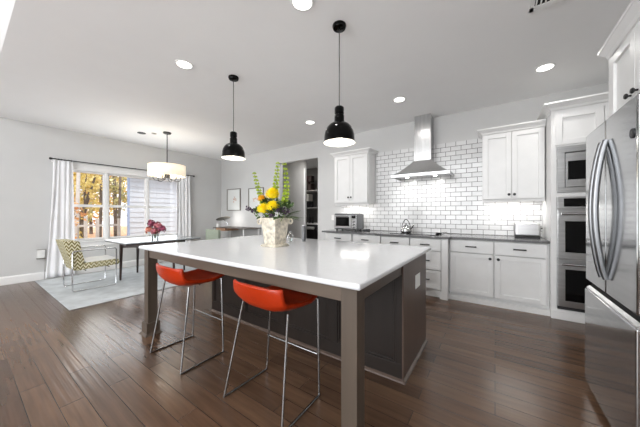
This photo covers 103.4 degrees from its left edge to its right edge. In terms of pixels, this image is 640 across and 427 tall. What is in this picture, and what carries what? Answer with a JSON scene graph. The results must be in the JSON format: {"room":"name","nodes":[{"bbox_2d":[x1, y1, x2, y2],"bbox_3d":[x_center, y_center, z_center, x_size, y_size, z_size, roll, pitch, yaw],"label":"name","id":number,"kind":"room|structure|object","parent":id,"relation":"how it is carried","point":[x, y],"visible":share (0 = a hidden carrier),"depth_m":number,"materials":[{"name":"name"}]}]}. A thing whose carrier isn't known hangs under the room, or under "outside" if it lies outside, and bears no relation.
{"room":"kitchen","nodes":[
{"label":"kitchen","id":0,"kind":"room"},
{"bbox_2d":[0,117,220,276],"bbox_3d":[-4.975,-1.250,5.331,0.150,5.000,12.100,0,0,35],"label":"wall","id":1,"kind":"structure","parent":0,"point":[26,168],"depth_m":4.83,"materials":[{"name":"paint"}]},
{"bbox_2d":[36,249,50,278],"bbox_3d":[-5.214,0.962,4.804,0.056,0.570,0.241,0,0,38],"label":"wall outlet","id":2,"kind":"object","parent":1,"relation":"attached to","point":[41,252],"visible":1,"depth_m":4.75,"materials":[{"name":"white plastic"}]},
{"bbox_2d":[0,259,166,285],"bbox_3d":[-5.689,1.177,4.152,0.018,0.145,9.150,0,0,35],"label":"baseboard","id":3,"kind":"structure","parent":1,"relation":"attached to","point":[7,280],"depth_m":4.78,"materials":[{"name":"white paint"}]},
{"bbox_2d":[73,170,107,240],"bbox_3d":[-4.961,-0.160,5.325,0.120,1.460,0.767,0,0,35],"label":"window","id":4,"kind":"structure","parent":1,"relation":"in","point":[105,175],"depth_m":5.56,"materials":[{"name":"white paint"}]},
{"bbox_2d":[51,160,175,246],"bbox_3d":[-4.487,-0.168,5.948,0.150,1.715,2.550,0,0,35],"label":"trim","id":5,"kind":"structure","parent":1,"relation":"attached to","point":[76,166],"depth_m":5.52,"materials":[{"name":"white paint"}]},
{"bbox_2d":[49,157,194,176],"bbox_3d":[-4.364,-1.050,5.975,0.118,0.048,2.833,0,0,35],"label":"curtain rod","id":6,"kind":"object","parent":1,"relation":"attached to","point":[50,158],"visible":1,"depth_m":5.39,"materials":[{"name":"black metal"}]},
{"bbox_2d":[45,158,74,277],"bbox_3d":[-5.053,0.075,4.921,0.052,2.290,0.407,0,0,35],"label":"curtain","id":7,"kind":"object","parent":6,"relation":"hanging from","point":[62,224],"visible":0.86,"depth_m":4.92,"materials":[{"name":"white fabric"}]},
{"bbox_2d":[176,174,190,241],"bbox_3d":[-3.708,0.075,6.862,0.054,2.290,0.383,0,0,35],"label":"curtain","id":8,"kind":"object","parent":6,"relation":"hanging from","point":[183,187],"visible":0.64,"depth_m":6.86,"materials":[{"name":"white fabric"}]},
{"bbox_2d":[108,174,148,238],"bbox_3d":[-4.515,-0.160,5.968,0.120,1.460,0.798,0,0,35],"label":"window","id":9,"kind":"structure","parent":1,"relation":"in","point":[146,180],"depth_m":6.17,"materials":[{"name":"white paint"}]},
{"bbox_2d":[149,178,176,235],"bbox_3d":[-4.083,-0.160,6.619,0.090,1.460,0.765,0,0,35],"label":"window","id":10,"kind":"structure","parent":1,"relation":"in","point":[174,207],"depth_m":6.58,"materials":[{"name":"white paint"}]},
{"bbox_2d":[283,161,306,237],"bbox_3d":[1.073,-0.225,6.494,8.470,2.950,0.100,0,0,35],"label":"wall","id":11,"kind":"structure","parent":0,"point":[295,170],"depth_m":7.67,"materials":[{"name":"paint"}]},
{"bbox_2d":[304,168,305,224],"bbox_3d":[-0.456,-0.050,7.483,0.060,2.600,0.015,0,0,35],"label":"trim","id":12,"kind":"structure","parent":11,"relation":"attached to","point":[304,168],"depth_m":7.47,"materials":[{"name":"white paint"}]},
{"bbox_2d":[0,262,610,426],"bbox_3d":[-1.444,1.275,2.885,8.740,0.050,12.100,0,0,35],"label":"floor","id":13,"kind":"structure","parent":0,"point":[479,365],"depth_m":1.96,"materials":[{"name":"brown wood"}]},
{"bbox_2d":[35,262,197,310],"bbox_3d":[-3.404,1.244,5.146,2.455,0.010,2.915,0,0,35],"label":"rug","id":14,"kind":"object","parent":13,"relation":"on","point":[132,282],"visible":0.49,"depth_m":4.29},
{"bbox_2d":[55,239,118,291],"bbox_3d":[-3.955,0.832,4.319,0.579,0.813,0.716,0,0,35],"label":"lounge chair","id":15,"kind":"object","parent":14,"relation":"on","point":[70,250],"visible":1,"depth_m":4.12,"materials":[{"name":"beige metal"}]},
{"bbox_2d":[58,239,83,270],"bbox_3d":[-4.082,0.669,4.135,0.520,0.488,0.230,0,0,35],"label":"cushion","id":16,"kind":"object","parent":15,"relation":"on","point":[70,250],"depth_m":4.01,"materials":[{"name":"fabric"}]},
{"bbox_2d":[84,255,115,262],"bbox_3d":[-3.887,0.786,4.417,0.490,0.032,0.416,0,0,35],"label":"cushion","id":17,"kind":"object","parent":15,"relation":"on","point":[104,258],"depth_m":4.35,"materials":[{"name":"beige fabric"}]},
{"bbox_2d":[82,259,118,269],"bbox_3d":[-3.897,0.850,4.403,0.520,0.109,0.511,0,0,35],"label":"seat cushion","id":18,"kind":"object","parent":15,"relation":"on","point":[87,263],"depth_m":4.24,"materials":[{"name":"fabric"}]},
{"bbox_2d":[104,235,200,279],"bbox_3d":[-3.332,0.873,5.117,1.094,0.730,1.340,0,0,35],"label":"dining table","id":19,"kind":"object","parent":14,"relation":"on","point":[141,241],"visible":0.84,"depth_m":4.82,"materials":[{"name":"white wood"}]},
{"bbox_2d":[145,219,165,240],"bbox_3d":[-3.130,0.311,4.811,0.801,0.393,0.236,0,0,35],"label":"flower arrangement","id":20,"kind":"object","parent":19,"relation":"on","point":[159,227],"visible":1,"depth_m":4.79,"materials":[{"name":"plant"}]},
{"bbox_2d":[150,263,223,374],"bbox_3d":[-1.179,0.843,2.275,0.545,0.812,0.460,0,0,35],"label":"bar stool","id":21,"kind":"object","parent":13,"relation":"on","point":[178,277],"visible":0.97,"depth_m":2.22,"materials":[{"name":"red plastic"}]},
{"bbox_2d":[206,229,219,239],"bbox_3d":[-2.714,0.833,6.672,0.580,0.835,0.320,0,0,35],"label":"armchair","id":22,"kind":"object","parent":13,"relation":"on","point":[210,233],"visible":0.23,"depth_m":6.52,"materials":[{"name":"green fabric"}]},
{"bbox_2d":[213,226,258,237],"bbox_3d":[-2.308,0.817,6.987,1.350,0.866,0.580,0,0,35],"label":"desk","id":23,"kind":"object","parent":13,"relation":"on","point":[231,228],"visible":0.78,"depth_m":6.93,"materials":[{"name":"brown wood"}]},
{"bbox_2d":[216,216,229,226],"bbox_3d":[-2.817,0.232,7.344,0.392,0.304,0.443,0,0,-20],"label":"desk lamp","id":24,"kind":"object","parent":23,"relation":"on","point":[224,218],"visible":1,"depth_m":7.32,"materials":[{"name":"silver metal"}]},
{"bbox_2d":[223,279,319,426],"bbox_3d":[-0.315,0.843,1.731,0.545,0.812,0.460,0,0,35],"label":"bar stool","id":25,"kind":"object","parent":13,"relation":"on","point":[271,298],"visible":0.92,"depth_m":1.61,"materials":[{"name":"orange leather"}]},
{"bbox_2d":[139,235,430,426],"bbox_3d":[-0.391,0.793,2.570,2.528,0.914,1.620,0,0,35],"label":"kitchen island","id":26,"kind":"object","parent":13,"relation":"on","point":[372,296],"visible":0.89,"depth_m":2.00,"materials":[{"name":"white stone"}]},
{"bbox_2d":[139,235,430,290],"bbox_3d":[-0.385,0.351,2.566,2.515,0.030,1.620,0,0,35],"label":"island countertop","id":27,"kind":"structure","parent":26,"relation":"on","point":[344,264],"depth_m":1.97,"materials":[{"name":"white stone"}]},
{"bbox_2d":[245,162,301,247],"bbox_3d":[-0.485,-0.103,2.679,0.632,0.874,0.415,0,0,35],"label":"flower arrangement","id":28,"kind":"object","parent":27,"relation":"on","point":[274,229],"visible":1,"depth_m":2.55,"materials":[{"name":"yellow plant"}]},
{"bbox_2d":[287,231,293,241],"bbox_3d":[-0.349,0.272,2.991,0.072,0.128,0.072,0,0,35],"label":"glass bottle","id":29,"kind":"object","parent":27,"relation":"on","point":[289,231],"visible":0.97,"depth_m":2.98,"materials":[{"name":"glass"}]},
{"bbox_2d":[302,224,305,240],"bbox_3d":[-0.190,0.233,3.100,0.051,0.205,0.143,0,0,8],"label":"bottle","id":30,"kind":"object","parent":27,"relation":"on","point":[303,225],"visible":0.98,"depth_m":3.04,"materials":[{"name":"metal"}]},
{"bbox_2d":[415,272,419,288],"bbox_3d":[0.850,0.583,2.197,0.006,0.115,0.150,0,0,35],"label":"outlet plate","id":31,"kind":"object","parent":26,"relation":"attached to","point":[417,275],"depth_m":2.18,"materials":[{"name":"white plastic"}]},
{"bbox_2d":[307,222,317,238],"bbox_3d":[-0.297,0.790,8.748,1.950,0.920,0.935,0,0,35],"label":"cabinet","id":32,"kind":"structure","parent":13,"relation":"on","point":[312,228],"depth_m":8.26,"materials":[{"name":"white paint"}]},
{"bbox_2d":[325,232,352,241],"bbox_3d":[0.498,0.811,5.027,0.615,0.878,0.644,0,0,35],"label":"base cabinet","id":33,"kind":"object","parent":13,"relation":"on","point":[328,236],"visible":0.15,"depth_m":4.77,"materials":[{"name":"white paint"}]},
{"bbox_2d":[353,234,376,242],"bbox_3d":[0.966,0.811,4.702,0.523,0.878,0.644,0,0,35],"label":"drawer","id":34,"kind":"object","parent":13,"relation":"on","point":[365,238],"visible":0.19,"depth_m":4.47,"materials":[{"name":"white paint"}]},
{"bbox_2d":[377,236,448,300],"bbox_3d":[1.591,0.811,4.209,1.064,0.878,0.744,0,0,35],"label":"base cabinet","id":35,"kind":"object","parent":13,"relation":"on","point":[437,258],"visible":0.31,"depth_m":3.74,"materials":[{"name":"white paint"}]},
{"bbox_2d":[322,229,549,243],"bbox_3d":[1.561,0.351,4.231,3.349,0.030,0.744,0,0,35],"label":"countertop","id":36,"kind":"structure","parent":35,"relation":"on","point":[371,232],"depth_m":3.75,"materials":[{"name":"grey stone"}]},
{"bbox_2d":[334,214,363,230],"bbox_3d":[0.563,0.168,5.037,0.510,0.335,0.358,0,0,35],"label":"toaster oven","id":37,"kind":"object","parent":36,"relation":"on","point":[354,222],"visible":1,"depth_m":4.91,"materials":[{"name":"metal"}]},
{"bbox_2d":[392,231,443,235],"bbox_3d":[1.626,0.332,4.245,0.760,0.006,0.490,0,0,35],"label":"cooktop","id":38,"kind":"object","parent":36,"relation":"in","point":[398,232],"visible":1,"depth_m":4.16,"materials":[{"name":"silver glass"}]},
{"bbox_2d":[400,219,413,232],"bbox_3d":[1.511,0.213,4.385,0.224,0.231,0.192,0,0,18],"label":"kettle","id":39,"kind":"object","parent":38,"relation":"on","point":[404,229],"visible":1,"depth_m":4.33,"materials":[{"name":"metal"}]},
{"bbox_2d":[514,222,542,238],"bbox_3d":[2.876,0.230,3.494,0.306,0.212,0.180,0,0,35],"label":"toaster","id":40,"kind":"object","parent":36,"relation":"on","point":[521,229],"visible":1,"depth_m":3.43,"materials":[{"name":"metal"}]},
{"bbox_2d":[449,239,548,309],"bbox_3d":[2.512,0.811,3.632,1.105,0.878,0.644,0,0,35],"label":"base cabinet","id":41,"kind":"object","parent":13,"relation":"on","point":[517,273],"visible":0.98,"depth_m":3.37,"materials":[{"name":"white paint"}]},
{"bbox_2d":[449,294,549,315],"bbox_3d":[2.349,1.215,3.396,1.106,0.070,0.022,0,0,35],"label":"board","id":42,"kind":"object","parent":13,"relation":"on","point":[540,311],"visible":1,"depth_m":3.35,"materials":[{"name":"white paint"}]},
{"bbox_2d":[537,92,608,323],"bbox_3d":[3.267,-0.030,3.049,0.936,2.560,0.743,0,0,35],"label":"tall cabinet","id":43,"kind":"object","parent":13,"relation":"on","point":[569,122],"visible":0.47,"depth_m":2.98,"materials":[{"name":"white paint"}]},
{"bbox_2d":[557,144,585,192],"bbox_3d":[3.274,-0.514,2.998,0.758,0.540,0.542,0,0,35],"label":"microwave","id":44,"kind":"object","parent":43,"relation":"in","point":[571,166],"visible":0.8,"depth_m":2.93,"materials":[{"name":"metal"}]},
{"bbox_2d":[557,196,591,312],"bbox_3d":[3.272,0.465,2.995,0.758,1.316,0.709,0,0,35],"label":"double oven","id":45,"kind":"object","parent":43,"relation":"in","point":[572,282],"visible":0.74,"depth_m":2.91,"materials":[{"name":"metal"}]},
{"bbox_2d":[585,93,639,426],"bbox_3d":[2.019,0.345,1.278,0.916,1.810,0.810,0,0,35],"label":"refrigerator","id":46,"kind":"object","parent":13,"relation":"on","point":[612,302],"visible":1,"depth_m":1.38,"materials":[{"name":"metal"}]},
{"bbox_2d":[307,168,317,222],"bbox_3d":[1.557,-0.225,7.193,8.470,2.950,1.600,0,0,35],"label":"shelving unit","id":47,"kind":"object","parent":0,"point":[312,171],"depth_m":9.26,"materials":[{"name":"grey paint"}]},
{"bbox_3d":[-0.473,-0.792,9.110,1.250,0.025,0.540,0,0,35],"label":"shelf","id":48,"kind":"object","parent":47,"relation":"attached to","visible":0},
{"bbox_2d":[308,183,314,189],"bbox_3d":[-0.311,-0.925,8.895,0.160,0.240,0.230,0,0,35],"label":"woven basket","id":49,"kind":"object","parent":48,"relation":"on","point":[310,186],"visible":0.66,"depth_m":8.82,"materials":[{"name":"wicker"}]},
{"bbox_2d":[308,176,313,182],"bbox_3d":[-0.311,-1.213,8.895,0.150,0.225,0.190,0,0,35],"label":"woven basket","id":50,"kind":"object","parent":49,"relation":"on","point":[310,178],"visible":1,"depth_m":8.84,"materials":[{"name":"wicker"}]},
{"bbox_3d":[-0.473,-0.193,9.110,1.250,0.025,0.540,0,0,35],"label":"shelf","id":51,"kind":"object","parent":47,"relation":"attached to","visible":0},
{"bbox_2d":[307,201,312,207],"bbox_3d":[-0.443,-0.318,8.986,0.360,0.224,0.230,0,0,35],"label":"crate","id":52,"kind":"object","parent":51,"relation":"on","point":[309,203],"visible":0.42,"depth_m":8.84,"materials":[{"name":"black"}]},
{"bbox_2d":[307,194,312,200],"bbox_3d":[-0.443,-0.555,8.986,0.280,0.250,0.230,0,0,35],"label":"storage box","id":53,"kind":"object","parent":52,"relation":"on","point":[309,196],"visible":0.48,"depth_m":8.85,"materials":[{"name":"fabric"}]},
{"bbox_2d":[0,0,639,168],"bbox_3d":[-1.444,-2.663,2.885,8.740,1.987,12.100,0,0,35],"label":"ceiling","id":54,"kind":"structure","parent":0,"point":[102,68],"depth_m":2.81,"materials":[{"name":"paint"}]},
{"bbox_2d":[147,131,185,181],"bbox_3d":[-3.153,-1.166,5.213,0.674,1.006,0.674,0,0,35],"label":"drum chandelier","id":55,"kind":"object","parent":54,"relation":"hanging from","point":[163,170],"visible":1,"depth_m":5.01,"materials":[{"name":"white fabric"}]},
{"bbox_2d":[175,59,193,68],"bbox_3d":[-1.520,-1.666,2.829,0.188,0.008,0.188,0,0,35],"label":"recessed light","id":56,"kind":"object","parent":54,"relation":"in","point":[184,64],"visible":1,"depth_m":2.82,"materials":[{"name":"white paint"}]},
{"bbox_2d":[177,61,191,68],"bbox_3d":[-1.520,-1.667,2.829,0.149,0.003,0.149,0,0,35],"label":"diffuser","id":57,"kind":"object","parent":56,"relation":"attached to","point":[182,64],"depth_m":2.82,"materials":[{"name":"white"}]},
{"bbox_2d":[221,74,245,160],"bbox_3d":[-1.058,-1.172,3.092,0.292,0.994,0.292,0,0,35],"label":"pendant lamp","id":58,"kind":"object","parent":54,"relation":"hanging from","point":[233,151],"visible":1,"depth_m":3.05,"materials":[{"name":"black metal"}]},
{"bbox_2d":[230,131,236,142],"bbox_3d":[-1.058,-0.926,3.092,0.092,0.147,0.092,0,0,35],"label":"socket","id":59,"kind":"object","parent":58,"relation":"attached to","point":[233,135],"depth_m":3.06,"materials":[{"name":"black metal"}]},
{"bbox_2d":[290,0,313,11],"bbox_3d":[-0.140,-1.666,1.994,0.188,0.008,0.188,0,0,35],"label":"recessed light","id":60,"kind":"object","parent":54,"relation":"in","point":[299,5],"visible":1,"depth_m":2.01,"materials":[{"name":"white paint"}]},
{"bbox_2d":[293,0,311,9],"bbox_3d":[-0.140,-1.667,1.994,0.149,0.003,0.149,0,0,35],"label":"diffuser","id":61,"kind":"object","parent":60,"relation":"attached to","point":[297,4],"depth_m":2.01,"materials":[{"name":"white"}]},
{"bbox_2d":[305,120,314,123],"bbox_3d":[-0.179,-1.666,4.625,0.188,0.008,0.188,0,0,35],"label":"recessed light","id":62,"kind":"object","parent":54,"relation":"in","point":[308,121],"visible":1,"depth_m":4.62,"materials":[{"name":"white paint"}]},
{"bbox_2d":[323,20,355,146],"bbox_3d":[0.171,-1.147,2.241,0.292,1.044,0.292,0,0,35],"label":"pendant lamp","id":63,"kind":"object","parent":54,"relation":"hanging from","point":[339,133],"visible":1,"depth_m":2.20,"materials":[{"name":"black metal"}]},
{"bbox_2d":[334,105,343,120],"bbox_3d":[0.171,-0.876,2.241,0.092,0.147,0.092,0,0,35],"label":"socket","id":64,"kind":"object","parent":63,"relation":"attached to","point":[339,110],"depth_m":2.21,"materials":[{"name":"black metal"}]},
{"bbox_2d":[393,96,405,102],"bbox_3d":[1.161,-1.666,3.696,0.188,0.008,0.188,0,0,35],"label":"recessed light","id":65,"kind":"object","parent":54,"relation":"in","point":[401,98],"visible":1,"depth_m":3.69,"materials":[{"name":"white paint"}]},
{"bbox_2d":[394,97,404,101],"bbox_3d":[1.161,-1.667,3.696,0.149,0.003,0.149,0,0,35],"label":"diffuser","id":66,"kind":"object","parent":65,"relation":"attached to","point":[398,99],"depth_m":3.69,"materials":[{"name":"white"}]},
{"bbox_2d":[534,63,555,71],"bbox_3d":[2.573,-1.666,2.889,0.188,0.008,0.188,0,0,35],"label":"recessed light","id":67,"kind":"object","parent":54,"relation":"in","point":[545,67],"visible":1,"depth_m":2.88,"materials":[{"name":"white paint"}]},
{"bbox_2d":[537,64,553,71],"bbox_3d":[2.573,-1.667,2.889,0.149,0.003,0.149,0,0,35],"label":"diffuser","id":68,"kind":"object","parent":67,"relation":"attached to","point":[545,67],"depth_m":2.88,"materials":[{"name":"white"}]},
{"bbox_2d":[529,0,565,12],"bbox_3d":[1.775,-1.665,1.879,0.320,0.009,0.310,0,0,35],"label":"ceiling vent","id":69,"kind":"object","parent":54,"relation":"in","point":[535,5],"visible":1,"depth_m":2.01,"materials":[{"name":"white metal"}]},
{"bbox_2d":[221,83,608,239],"bbox_3d":[0.473,-0.225,5.523,8.590,2.950,0.120,0,0,35],"label":"wall","id":70,"kind":"structure","parent":0,"point":[461,126],"depth_m":5.60,"materials":[{"name":"paint"}]},
{"bbox_2d":[227,188,240,210],"bbox_3d":[-2.579,-0.410,7.544,0.630,0.650,0.030,0,0,35],"label":"framed picture","id":71,"kind":"object","parent":70,"relation":"attached to","point":[233,195],"visible":1,"depth_m":7.53,"materials":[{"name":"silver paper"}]},
{"bbox_2d":[248,187,263,209],"bbox_3d":[-1.773,-0.398,6.986,0.610,0.625,0.030,0,0,35],"label":"framed picture","id":72,"kind":"object","parent":70,"relation":"attached to","point":[253,201],"visible":0.65,"depth_m":7.04,"materials":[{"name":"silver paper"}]},
{"bbox_2d":[330,147,377,204],"bbox_3d":[0.671,-0.694,5.057,0.865,1.057,0.398,0,0,35],"label":"upper cabinet","id":73,"kind":"object","parent":70,"relation":"attached to","point":[354,169],"visible":1,"depth_m":4.92,"materials":[{"name":"white paint"}]},
{"bbox_2d":[391,113,453,180],"bbox_3d":[1.728,-1.139,4.270,0.900,1.059,0.489,0,0,35],"label":"range hood","id":74,"kind":"object","parent":70,"relation":"attached to","point":[423,165],"visible":1,"depth_m":4.25,"materials":[{"name":"metal"}]},
{"bbox_2d":[341,138,541,236],"bbox_3d":[1.809,-0.429,4.519,3.268,1.530,0.010,0,0,35],"label":"backsplash","id":75,"kind":"structure","parent":70,"relation":"attached to","point":[453,205],"depth_m":4.29,"materials":[{"name":"white tile"}]},
{"bbox_2d":[477,119,545,201],"bbox_3d":[2.720,-0.694,3.638,0.760,1.057,0.398,0,0,35],"label":"upper cabinet","id":76,"kind":"object","parent":70,"relation":"attached to","point":[513,155],"visible":1,"depth_m":3.50,"materials":[{"name":"white paint"}]},
{"bbox_2d":[597,0,639,116],"bbox_3d":[2.082,0.033,1.213,0.794,2.435,1.055,0,0,35],"label":"upper cabinet","id":77,"kind":"object","parent":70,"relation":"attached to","point":[624,59],"visible":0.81,"depth_m":1.59,"materials":[{"name":"white paint"}]},
{"label":"outside","id":78,"kind":"structure","parent":0,"visible":0},
{"bbox_2d":[88,226,126,237],"bbox_3d":[-17.187,1.900,21.025,37.800,0.100,65.000,0,0,35],"label":"ground","id":79,"kind":"structure","parent":78,"point":[123,228],"depth_m":24.61,"materials":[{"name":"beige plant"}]},
{"bbox_2d":[75,172,79,238],"bbox_3d":[-9.162,-1.950,9.574,0.175,7.602,0.250,0,0,35],"label":"trunk","id":80,"kind":"object","parent":79,"relation":"on","point":[77,174],"visible":0.19,"depth_m":9.51,"materials":[{"name":"plant"}]},
{"bbox_2d":[74,193,88,238],"bbox_3d":[-8.463,0.581,8.232,1.232,2.556,1.337,0,0,35],"label":"autumn tree","id":81,"kind":"object","parent":79,"relation":"on","point":[75,208],"visible":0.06,"depth_m":8.45,"materials":[{"name":"orange plant"}]},
{"bbox_2d":[73,172,101,238],"bbox_3d":[-9.678,-0.087,10.107,1.617,3.893,1.507,0,0,35],"label":"autumn tree","id":82,"kind":"object","parent":79,"relation":"on","point":[83,182],"visible":0.39,"depth_m":10.21,"materials":[{"name":"yellow plant"}]},
{"bbox_2d":[80,184,99,221],"bbox_3d":[-16.578,-2.858,16.738,3.750,9.418,4.361,0,0,-17],"label":"autumn tree","id":83,"kind":"object","parent":79,"relation":"on","point":[90,211],"visible":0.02,"depth_m":17.37,"materials":[{"name":"yellow plant"}]},
{"bbox_2d":[73,172,112,214],"bbox_3d":[-11.628,-2.336,11.896,3.740,8.374,3.080,0,0,35],"label":"autumn tree","id":84,"kind":"object","parent":79,"relation":"on","point":[98,179],"visible":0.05,"depth_m":11.75,"materials":[{"name":"yellow plant"}]},
{"bbox_2d":[74,216,120,237],"bbox_3d":[-8.584,0.975,9.745,0.090,1.750,1.450,0,0,35],"label":"fence","id":85,"kind":"object","parent":79,"relation":"on","point":[97,224],"visible":0.26,"depth_m":9.71,"materials":[{"name":"wood"}]},
{"bbox_2d":[99,176,102,236],"bbox_3d":[-10.395,-1.950,12.009,0.175,7.602,0.250,0,0,35],"label":"trunk","id":86,"kind":"object","parent":79,"relation":"on","point":[101,191],"visible":0.36,"depth_m":11.94,"materials":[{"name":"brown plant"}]},
{"bbox_2d":[86,176,117,233],"bbox_3d":[-20.896,-3.175,22.776,5.050,10.054,4.354,0,0,35],"label":"autumn tree","id":87,"kind":"object","parent":79,"relation":"on","point":[95,217],"visible":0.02,"depth_m":22.76,"materials":[{"name":"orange plant"}]},
{"bbox_2d":[88,177,126,220],"bbox_3d":[-16.054,-2.872,20.933,4.109,9.450,3.977,0,0,-12],"label":"autumn tree","id":88,"kind":"object","parent":79,"relation":"on","point":[117,179],"visible":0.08,"depth_m":19.70,"materials":[{"name":"yellow plant"}]},
{"bbox_2d":[94,175,126,235],"bbox_3d":[-12.270,-2.040,15.232,2.663,7.785,3.118,0,0,-5],"label":"autumn tree","id":89,"kind":"object","parent":79,"relation":"on","point":[113,189],"visible":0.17,"depth_m":15.12,"materials":[{"name":"yellow plant"}]},
{"bbox_2d":[118,177,121,217],"bbox_3d":[-10.239,-1.950,12.936,0.175,7.602,0.250,0,0,35],"label":"trunk","id":90,"kind":"object","parent":79,"relation":"on","point":[120,178],"visible":0.38,"depth_m":12.87,"materials":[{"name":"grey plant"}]},
{"bbox_2d":[127,177,176,235],"bbox_3d":[-5.608,-0.550,14.648,4.700,4.800,10.700,0,0,35],"label":"house","id":91,"kind":"structure","parent":79,"relation":"on","point":[164,193],"depth_m":9.89,"materials":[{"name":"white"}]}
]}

